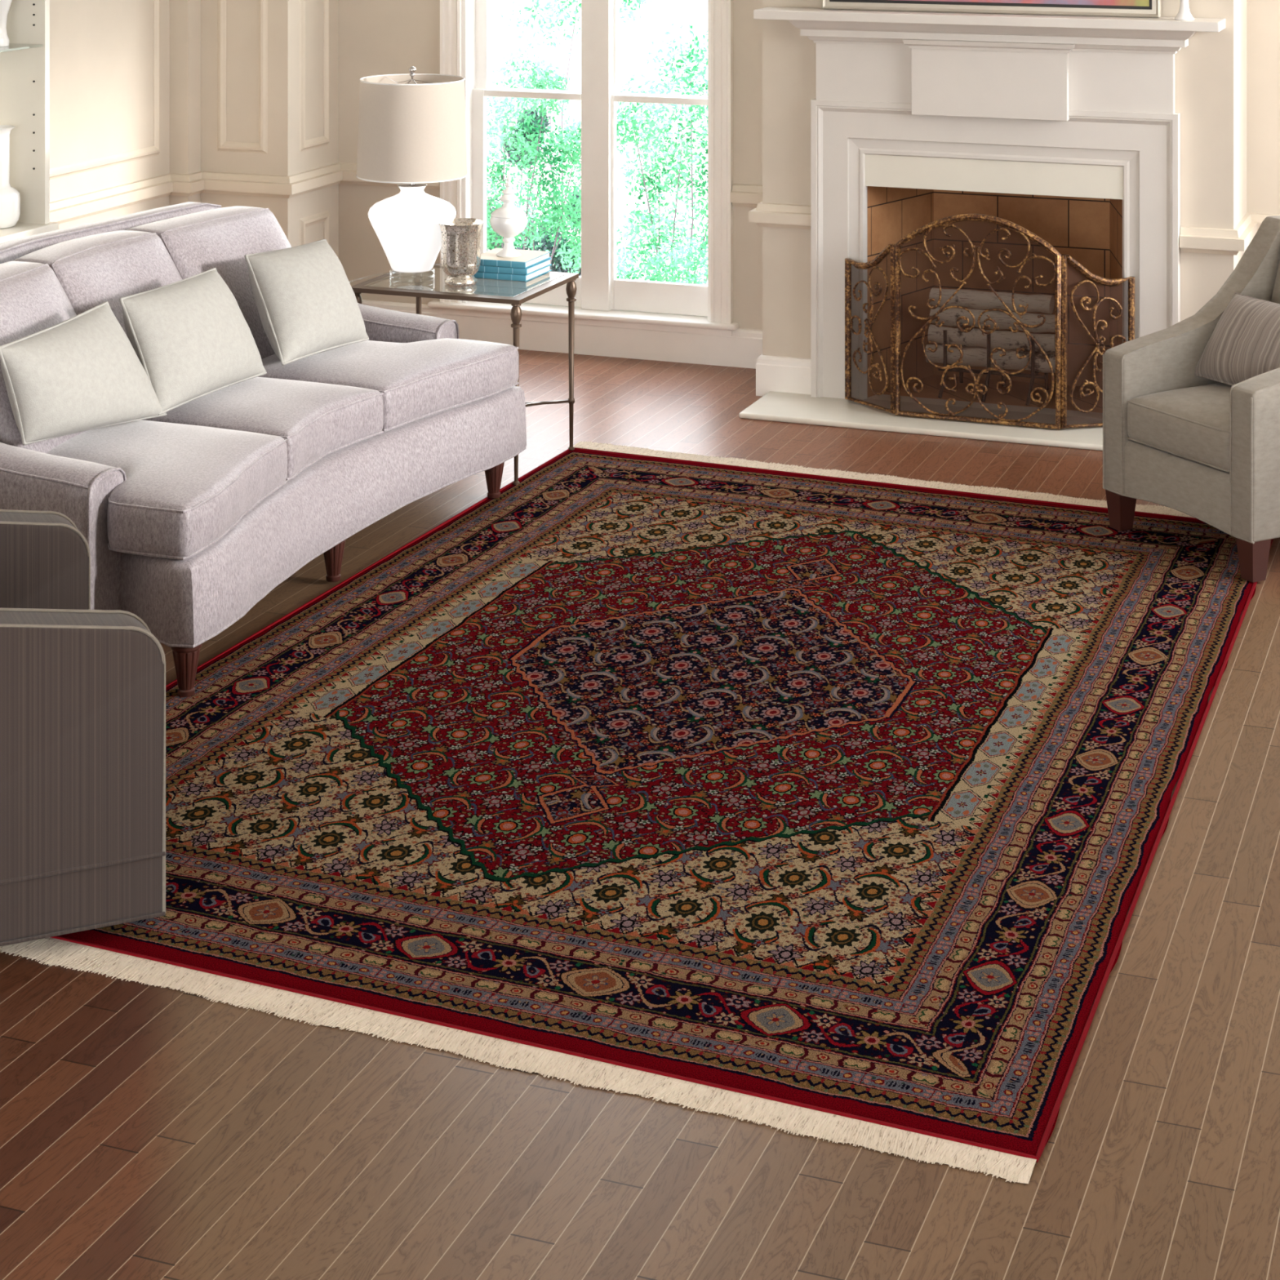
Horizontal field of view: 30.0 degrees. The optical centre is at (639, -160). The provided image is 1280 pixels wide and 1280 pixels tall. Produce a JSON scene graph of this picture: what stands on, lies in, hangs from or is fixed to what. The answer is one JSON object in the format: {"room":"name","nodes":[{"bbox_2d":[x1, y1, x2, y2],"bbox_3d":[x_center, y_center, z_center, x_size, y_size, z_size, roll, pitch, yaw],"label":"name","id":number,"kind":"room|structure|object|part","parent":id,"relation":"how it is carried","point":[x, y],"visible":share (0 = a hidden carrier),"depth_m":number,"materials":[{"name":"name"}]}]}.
{"room":"living room","nodes":[
{"label":"living room","id":0,"kind":"room"},
{"bbox_2d":[49,0,338,257],"bbox_3d":[-3.971,0.600,5.544,0.848,3.400,12.560,0,0,21],"label":"wall","id":1,"kind":"structure","parent":0,"point":[101,51],"depth_m":10.70,"materials":[{"name":"paint"}]},
{"bbox_2d":[49,0,159,179],"bbox_3d":[-2.374,0.405,10.085,0.016,2.010,1.285,0,0,21],"label":"trim","id":2,"kind":"structure","parent":1,"relation":"attached to","point":[122,157],"depth_m":10.59,"materials":[{"name":"paint"}]},
{"bbox_2d":[217,0,267,153],"bbox_3d":[-1.797,0.404,10.752,0.259,2.008,0.016,0,0,21],"label":"trim","id":3,"kind":"structure","parent":1,"relation":"attached to","point":[261,147],"depth_m":10.75,"materials":[{"name":"paint"}]},
{"bbox_2d":[49,162,439,223],"bbox_3d":[-3.590,1.552,5.373,1.077,0.097,12.310,0,0,21],"label":"trim","id":4,"kind":"structure","parent":1,"relation":"attached to","point":[66,210],"depth_m":10.69,"materials":[{"name":"paint"}]},
{"bbox_2d":[299,0,329,151],"bbox_3d":[-1.483,0.404,10.902,0.016,2.008,0.275,0,0,21],"label":"trim","id":5,"kind":"structure","parent":1,"relation":"attached to","point":[323,140],"depth_m":10.92,"materials":[{"name":"paint"}]},
{"bbox_2d":[299,209,329,245],"bbox_3d":[-1.483,1.905,10.902,0.016,0.390,0.275,0,0,21],"label":"trim","id":6,"kind":"structure","parent":1,"relation":"attached to","point":[324,216],"depth_m":10.91,"materials":[{"name":"paint"}]},
{"bbox_2d":[0,349,1279,1279],"bbox_3d":[-0.440,2.360,4.208,8.400,0.120,12.560,0,0,21],"label":"floor","id":7,"kind":"structure","parent":0,"point":[148,1132],"depth_m":4.27,"materials":[{"name":"brown wood"}]},
{"bbox_2d":[0,0,58,243],"bbox_3d":[-2.774,0.750,8.477,0.407,3.100,2.035,0,0,21],"label":"bookcase","id":8,"kind":"object","parent":7,"relation":"on","point":[24,64],"visible":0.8,"depth_m":9.31,"materials":[{"name":"paint"}]},
{"bbox_2d":[0,0,12,46],"bbox_3d":[-2.490,0.643,9.217,0.170,0.300,0.170,0,0,21],"label":"vase","id":9,"kind":"object","parent":8,"relation":"on","point":[5,5],"visible":1,"depth_m":9.19,"materials":[{"name":"white ceramic"}]},
{"bbox_2d":[0,124,20,228],"bbox_3d":[-2.476,1.300,9.212,0.160,0.387,0.160,0,0,21],"label":"bottle vase","id":10,"kind":"object","parent":8,"relation":"on","point":[10,197],"visible":1,"depth_m":9.18,"materials":[{"name":"white ceramic"}]},
{"bbox_3d":[-2.792,0.798,8.483,0.315,0.008,1.823,0,0,21],"label":"glass shelf","id":11,"kind":"part","parent":8,"relation":"part of","materials":[{"name":"clear glass"}]},
{"bbox_2d":[0,222,58,243],"bbox_3d":[-2.773,1.547,8.477,0.405,0.106,2.035,0,0,21],"label":"shelf","id":12,"kind":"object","parent":8,"relation":"attached to","point":[20,230],"depth_m":9.17,"materials":[{"name":"paint"}]},
{"bbox_2d":[0,201,526,697],"bbox_3d":[-1.440,1.803,7.622,1.393,0.994,2.334,0,0,21],"label":"sofa","id":13,"kind":"object","parent":7,"relation":"on","point":[188,517],"visible":0.83,"depth_m":7.33,"materials":[{"name":"grey fabric"}]},
{"bbox_2d":[0,261,84,453],"bbox_3d":[-1.849,1.559,7.109,0.511,0.500,0.644,0,0,21],"label":"cushion","id":14,"kind":"object","parent":13,"relation":"on","point":[35,296],"depth_m":7.15,"materials":[{"name":"grey fabric"}]},
{"bbox_3d":[-1.868,1.821,6.635,0.910,0.649,0.184,0,0,21],"label":"arm","id":15,"kind":"part","parent":13,"relation":"part of","materials":[{"name":"grey fabric"}]},
{"bbox_2d":[0,301,167,445],"bbox_3d":[-1.631,1.560,6.914,0.246,0.338,0.628,0,0,21],"label":"throw pillow","id":16,"kind":"object","parent":13,"relation":"on","point":[82,372],"visible":1,"depth_m":6.81,"materials":[{"name":"beige fabric"}]},
{"bbox_2d":[13,230,182,336],"bbox_3d":[-1.680,1.558,7.713,0.472,0.504,0.644,0,0,21],"label":"cushion","id":17,"kind":"object","parent":13,"relation":"on","point":[91,271],"depth_m":7.70,"materials":[{"name":"grey fabric"}]},
{"bbox_3d":[-1.910,1.728,7.800,0.387,0.825,2.000,0,0,21],"label":"frame","id":18,"kind":"part","parent":13,"relation":"part of","materials":[{"name":"grey fabric"}]},
{"bbox_2d":[46,419,287,559],"bbox_3d":[-1.464,1.838,6.867,0.854,0.185,0.801,0,0,21],"label":"seat cushion","id":19,"kind":"object","parent":13,"relation":"on","point":[181,489],"depth_m":6.66,"materials":[{"name":"fabric"}]},
{"bbox_3d":[-1.216,2.216,6.394,0.082,0.147,0.082,0,0,21],"label":"leg","id":20,"kind":"part","parent":13,"relation":"part of","materials":[{"name":"brown wood"}]},
{"bbox_2d":[119,267,266,415],"bbox_3d":[-1.406,1.560,7.460,0.252,0.340,0.648,0,0,21],"label":"throw pillow","id":21,"kind":"object","parent":13,"relation":"on","point":[191,337],"visible":1,"depth_m":7.33,"materials":[{"name":"beige fabric"}]},
{"bbox_2d":[126,205,291,359],"bbox_3d":[-1.407,1.559,8.278,0.511,0.500,0.644,0,0,21],"label":"cushion","id":22,"kind":"object","parent":13,"relation":"on","point":[195,243],"depth_m":8.17,"materials":[{"name":"grey fabric"}]},
{"bbox_2d":[141,377,383,480],"bbox_3d":[-1.273,1.838,7.559,0.721,0.185,0.640,0,0,21],"label":"seat cushion","id":23,"kind":"object","parent":13,"relation":"on","point":[326,425],"depth_m":7.45,"materials":[{"name":"grey fabric"}]},
{"bbox_2d":[244,239,368,365],"bbox_3d":[-1.145,1.562,8.075,0.274,0.343,0.532,0,0,29],"label":"throw pillow","id":24,"kind":"object","parent":13,"relation":"on","point":[305,300],"visible":1,"depth_m":7.99,"materials":[{"name":"beige fabric"}]},
{"bbox_3d":[-0.949,2.216,7.383,0.082,0.147,0.082,0,0,21],"label":"leg","id":25,"kind":"part","parent":13,"relation":"part of","materials":[{"name":"brown wood"}]},
{"bbox_2d":[257,337,518,431],"bbox_3d":[-0.958,1.838,8.204,0.854,0.185,0.801,0,0,21],"label":"seat cushion","id":26,"kind":"object","parent":13,"relation":"on","point":[423,384],"depth_m":8.04,"materials":[{"name":"grey fabric"}]},
{"bbox_3d":[-1.108,1.821,8.646,0.910,0.649,0.184,0,0,21],"label":"arm","id":27,"kind":"part","parent":13,"relation":"part of","materials":[{"name":"grey fabric"}]},
{"bbox_3d":[-0.510,2.216,8.318,0.082,0.147,0.082,0,0,21],"label":"leg","id":28,"kind":"part","parent":13,"relation":"part of","materials":[{"name":"brown wood"}]},
{"bbox_2d":[351,263,578,484],"bbox_3d":[-0.647,1.965,8.846,0.680,0.670,0.560,0,0,21],"label":"end table","id":29,"kind":"object","parent":7,"relation":"on","point":[419,285],"visible":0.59,"depth_m":8.73,"materials":[{"name":"clear glass"}]},
{"bbox_3d":[-1.036,1.973,8.717,0.041,0.654,0.040,0,0,21],"label":"leg","id":30,"kind":"part","parent":29,"relation":"part of","materials":[{"name":"brown metal"}]},
{"bbox_2d":[351,66,467,280],"bbox_3d":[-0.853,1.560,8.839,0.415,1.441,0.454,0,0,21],"label":"table lamp","id":31,"kind":"object","parent":29,"relation":"on","point":[412,126],"visible":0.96,"depth_m":8.72,"materials":[{"name":"white ceramic"}]},
{"bbox_3d":[-0.846,1.243,8.857,0.415,0.005,0.415,0,0,21],"label":"rim trim","id":32,"kind":"part","parent":31,"relation":"part of","materials":[{"name":"white fabric"}]},
{"bbox_3d":[-0.846,0.888,8.857,0.391,0.005,0.391,0,0,21],"label":"rim trim","id":33,"kind":"part","parent":31,"relation":"part of","materials":[{"name":"white fabric"}]},
{"bbox_3d":[-0.846,1.066,8.857,0.410,0.358,0.410,0,0,21],"label":"lamp shade","id":34,"kind":"part","parent":31,"relation":"part of","materials":[{"name":"fabric"}]},
{"bbox_3d":[-0.853,1.973,9.200,0.041,0.654,0.040,0,0,21],"label":"leg","id":35,"kind":"part","parent":29,"relation":"part of","materials":[{"name":"brown metal"}]},
{"bbox_2d":[438,217,484,286],"bbox_3d":[-0.657,1.514,8.754,0.170,0.229,0.170,0,0,21],"label":"candle holder","id":36,"kind":"object","parent":29,"relation":"on","point":[460,244],"visible":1,"depth_m":8.70,"materials":[{"name":"silver glass"}]},
{"bbox_3d":[-0.647,1.633,8.846,0.600,0.006,0.480,0,0,21],"label":"glass","id":37,"kind":"part","parent":29,"relation":"part of","materials":[{"name":"clear glass"}]},
{"bbox_3d":[-0.647,1.640,8.846,0.680,0.016,0.560,0,0,21],"label":"frame","id":38,"kind":"part","parent":29,"relation":"part of","materials":[{"name":"brown metal"}]},
{"bbox_2d":[474,265,551,281],"bbox_3d":[-0.485,1.617,8.954,0.227,0.023,0.244,0,0,21],"label":"book","id":39,"kind":"object","parent":29,"relation":"on","point":[478,274],"visible":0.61,"depth_m":8.85,"materials":[{"name":"teal paper"}]},
{"bbox_2d":[477,257,551,275],"bbox_3d":[-0.482,1.593,8.949,0.227,0.023,0.238,0,0,21],"label":"book","id":40,"kind":"object","parent":39,"relation":"on","point":[526,271],"visible":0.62,"depth_m":8.85,"materials":[{"name":"teal paper"}]},
{"bbox_2d":[480,248,551,268],"bbox_3d":[-0.487,1.568,8.954,0.227,0.023,0.244,0,0,21],"label":"book","id":41,"kind":"object","parent":40,"relation":"on","point":[528,258],"visible":0.73,"depth_m":8.88,"materials":[{"name":"paper"}]},
{"bbox_2d":[489,170,527,257],"bbox_3d":[-0.492,1.397,8.937,0.142,0.318,0.142,0,0,21],"label":"urn","id":42,"kind":"object","parent":41,"relation":"on","point":[508,220],"visible":1,"depth_m":8.90,"materials":[{"name":"white ceramic"}]},
{"bbox_3d":[-0.441,1.969,8.492,0.041,0.646,0.040,0,0,21],"label":"leg","id":43,"kind":"part","parent":29,"relation":"part of","materials":[{"name":"brown metal"}]},
{"bbox_3d":[-0.258,1.969,8.975,0.041,0.646,0.040,0,0,21],"label":"leg","id":44,"kind":"part","parent":29,"relation":"part of","materials":[{"name":"brown metal"}]},
{"bbox_2d":[0,440,1273,1183],"bbox_3d":[0.221,2.294,6.600,2.816,0.010,4.418,0,0,21],"label":"area rug","id":45,"kind":"object","parent":7,"relation":"on","point":[836,806],"visible":0.89,"depth_m":5.79,"materials":[{"name":"fabric"}]},
{"bbox_2d":[0,509,165,946],"bbox_3d":[-1.618,1.890,5.212,0.963,0.800,0.916,0,0,-24],"label":"swivel chair","id":46,"kind":"object","parent":45,"relation":"on","point":[82,689],"visible":1,"depth_m":4.94,"materials":[{"name":"grey fabric"}]},
{"bbox_3d":[-1.765,1.905,5.579,0.920,0.690,0.125,0,0,-24],"label":"arm","id":47,"kind":"part","parent":46,"relation":"part of"},
{"bbox_2d":[1102,215,1279,582],"bbox_3d":[2.090,1.804,7.852,0.865,0.992,0.708,0,0,-29],"label":"armchair","id":48,"kind":"object","parent":45,"relation":"on","point":[1207,451],"visible":0.98,"depth_m":7.72,"materials":[{"name":"grey fabric"}]},
{"bbox_3d":[1.603,2.224,7.941,0.076,0.132,0.076,0,0,-29],"label":"leg","id":49,"kind":"part","parent":48,"relation":"part of","materials":[{"name":"brown wood"}]},
{"bbox_3d":[2.025,2.071,7.816,0.694,0.179,0.508,0,0,-29],"label":"seat","id":50,"kind":"part","parent":48,"relation":"part of","materials":[{"name":"grey fabric"}]},
{"bbox_2d":[1127,382,1231,471],"bbox_3d":[2.000,1.895,7.803,0.662,0.174,0.512,0,0,-29],"label":"seat cushion","id":51,"kind":"object","parent":48,"relation":"on","point":[1186,426],"depth_m":7.68,"materials":[{"name":"grey fabric"}]},
{"bbox_2d":[1194,292,1279,385],"bbox_3d":[2.067,1.673,7.850,0.229,0.280,0.517,0,0,-29],"label":"lumbar pillow","id":52,"kind":"object","parent":48,"relation":"on","point":[1244,344],"visible":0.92,"depth_m":7.86,"materials":[{"name":"grey fabric"}]},
{"bbox_3d":[1.901,2.224,7.393,0.076,0.132,0.076,0,0,-29],"label":"leg","id":53,"kind":"part","parent":48,"relation":"part of","materials":[{"name":"brown wood"}]},
{"bbox_3d":[2.238,1.736,7.586,0.859,0.855,0.100,0,0,-29],"label":"arm","id":54,"kind":"part","parent":48,"relation":"part of","materials":[{"name":"grey fabric"}]},
{"bbox_3d":[2.326,1.585,7.981,0.276,0.550,0.512,0,0,-29],"label":"backrest","id":55,"kind":"part","parent":48,"relation":"part of","materials":[{"name":"grey fabric"}]},
{"bbox_2d":[738,391,1102,450],"bbox_3d":[1.347,2.288,9.397,1.850,0.024,0.509,0,0,21],"label":"hearth slab","id":56,"kind":"object","parent":7,"relation":"on","point":[780,406],"visible":0.51,"depth_m":9.32,"materials":[{"name":"stone"}]},
{"bbox_2d":[753,6,1225,398],"bbox_3d":[1.368,1.484,9.471,1.852,1.589,0.235,0,0,21],"label":"fireplace mantel","id":57,"kind":"object","parent":56,"relation":"on","point":[1080,106],"visible":0.98,"depth_m":9.47,"materials":[{"name":"paint"}]},
{"bbox_2d":[753,6,1225,31],"bbox_3d":[1.363,0.708,9.457,1.852,0.038,0.205,0,0,21],"label":"shelf","id":58,"kind":"object","parent":57,"relation":"attached to","point":[797,16],"depth_m":9.40,"materials":[{"name":"paint"}]},
{"bbox_3d":[1.390,0.963,9.480,0.627,0.276,0.042,0,0,21],"label":"panel","id":59,"kind":"part","parent":57,"relation":"part of","materials":[{"name":"paint"}]},
{"bbox_2d":[822,0,1160,17],"bbox_3d":[1.381,0.218,9.488,1.360,0.937,0.034,0,0,21],"label":"framed painting","id":60,"kind":"object","parent":57,"relation":"on","point":[1122,8],"visible":1,"depth_m":9.44,"materials":[{"name":"silver metal"}]},
{"bbox_3d":[1.386,0.780,9.480,1.632,0.107,0.146,0,0,21],"label":"crown moulding","id":61,"kind":"part","parent":57,"relation":"part of","materials":[{"name":"paint"}]},
{"bbox_2d":[1173,0,1194,20],"bbox_3d":[2.091,0.563,9.163,0.076,0.251,0.076,0,0,21],"label":"candlestick","id":62,"kind":"object","parent":57,"relation":"on","point":[1184,14],"visible":1,"depth_m":9.15,"materials":[{"name":"white ceramic"}]},
{"bbox_2d":[844,213,1134,429],"bbox_3d":[1.347,1.866,9.396,1.166,0.813,0.206,0,0,21],"label":"fire screen","id":63,"kind":"object","parent":56,"relation":"on","point":[969,317],"visible":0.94,"depth_m":9.31,"materials":[{"name":"brown metal"}]},
{"bbox_3d":[0.924,1.935,9.563,0.029,0.670,0.311,0,0,-34],"label":"frame","id":64,"kind":"part","parent":63,"relation":"part of","materials":[{"name":"brown metal"}]},
{"bbox_3d":[1.316,1.866,9.315,0.661,0.813,0.028,0,0,21],"label":"frame","id":65,"kind":"part","parent":63,"relation":"part of","materials":[{"name":"brown metal"}]},
{"bbox_3d":[1.773,1.935,9.242,0.311,0.670,0.029,0,0,-15],"label":"frame","id":66,"kind":"part","parent":63,"relation":"part of","materials":[{"name":"brown metal"}]},
{"bbox_2d":[338,0,1279,329],"bbox_3d":[2.145,0.600,9.843,7.552,3.400,0.189,0,0,21],"label":"wall","id":67,"kind":"structure","parent":0,"point":[376,37],"depth_m":10.44,"materials":[{"name":"paint"}]},
{"bbox_2d":[427,0,738,336],"bbox_3d":[-0.244,0.674,10.738,1.485,2.981,0.205,0,0,21],"label":"window","id":68,"kind":"structure","parent":67,"relation":"in","point":[602,299],"depth_m":10.71,"materials":[{"name":"paint"}]},
{"bbox_3d":[-0.506,1.627,10.886,0.550,0.965,0.035,0,0,21],"label":"sash","id":69,"kind":"part","parent":68,"relation":"part of","materials":[{"name":"paint"}]},
{"bbox_3d":[-0.494,0.235,10.918,0.550,1.870,0.035,0,0,21],"label":"sash","id":70,"kind":"part","parent":68,"relation":"part of","materials":[{"name":"glass"}]},
{"bbox_3d":[-0.246,2.139,10.734,1.485,0.053,0.195,0,0,21],"label":"sill","id":71,"kind":"part","parent":68,"relation":"part of","materials":[{"name":"paint"}]},
{"bbox_3d":[0.104,1.627,10.655,0.485,0.965,0.035,0,0,21],"label":"sash","id":72,"kind":"part","parent":68,"relation":"part of","materials":[{"name":"paint"}]},
{"bbox_3d":[0.116,0.235,10.688,0.485,1.870,0.035,0,0,21],"label":"sash","id":73,"kind":"part","parent":68,"relation":"part of","materials":[{"name":"glass"}]},
{"bbox_2d":[730,183,810,229],"bbox_3d":[0.555,1.552,10.104,0.279,0.097,0.692,0,0,-4],"label":"trim","id":74,"kind":"structure","parent":67,"relation":"attached to","point":[765,215],"depth_m":9.85,"materials":[{"name":"paint"}]},
{"bbox_2d":[1179,213,1279,255],"bbox_3d":[3.820,1.552,8.849,3.515,0.097,0.486,0,0,21],"label":"trim","id":75,"kind":"structure","parent":67,"relation":"attached to","point":[1192,239],"depth_m":9.23,"materials":[{"name":"paint"}]},
{"bbox_2d":[762,0,1246,359],"bbox_3d":[1.555,0.600,9.959,1.909,3.400,0.870,0,0,21],"label":"wall","id":76,"kind":"structure","parent":0,"point":[1211,71],"depth_m":9.83,"materials":[{"name":"paint"}]},
{"bbox_2d":[361,299,810,396],"bbox_3d":[-0.348,2.217,10.459,2.452,0.166,0.502,0,0,21],"label":"baseboard","id":77,"kind":"structure","parent":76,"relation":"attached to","point":[744,348],"depth_m":10.56,"materials":[{"name":"paint"}]},
{"label":"outside","id":78,"kind":"structure","parent":0,"visible":0},
{"bbox_2d":[486,0,707,284],"bbox_3d":[7.724,3.625,34.552,70.000,0.050,49.900,0,0,21],"label":"sky","id":79,"kind":"structure","parent":78,"point":[636,37],"depth_m":37.55,"materials":[{"name":"white"}]},
{"bbox_2d":[486,105,581,275],"bbox_3d":[-0.762,2.730,16.745,1.107,1.743,0.561,0,0,21],"label":"shrub","id":80,"kind":"object","parent":79,"relation":"on","point":[549,244],"visible":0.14,"depth_m":16.66,"materials":[{"name":"green plant"}]},
{"bbox_2d":[486,62,625,275],"bbox_3d":[-0.698,2.526,15.709,1.193,2.147,0.670,0,0,21],"label":"tree","id":81,"kind":"object","parent":79,"relation":"on","point":[566,148],"visible":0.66,"depth_m":15.63,"materials":[{"name":"green plant"}]},
{"bbox_2d":[492,0,652,248],"bbox_3d":[-0.477,2.017,18.029,1.234,3.169,0.879,0,0,-22],"label":"shrub","id":82,"kind":"object","parent":79,"relation":"on","point":[514,62],"visible":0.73,"depth_m":18.00,"materials":[{"name":"green plant"}]},
{"bbox_2d":[616,23,707,284],"bbox_3d":[0.321,2.388,15.313,1.338,2.430,0.760,0,0,17],"label":"tree","id":83,"kind":"object","parent":79,"relation":"on","point":[679,166],"visible":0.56,"depth_m":15.31,"materials":[{"name":"green plant"}]},
{"bbox_2d":[616,228,707,284],"bbox_3d":[0.124,2.962,14.276,0.923,1.284,0.454,0,0,21],"label":"shrub","id":84,"kind":"object","parent":79,"relation":"on","point":[674,266],"visible":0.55,"depth_m":14.23,"materials":[{"name":"green plant"}]}
]}

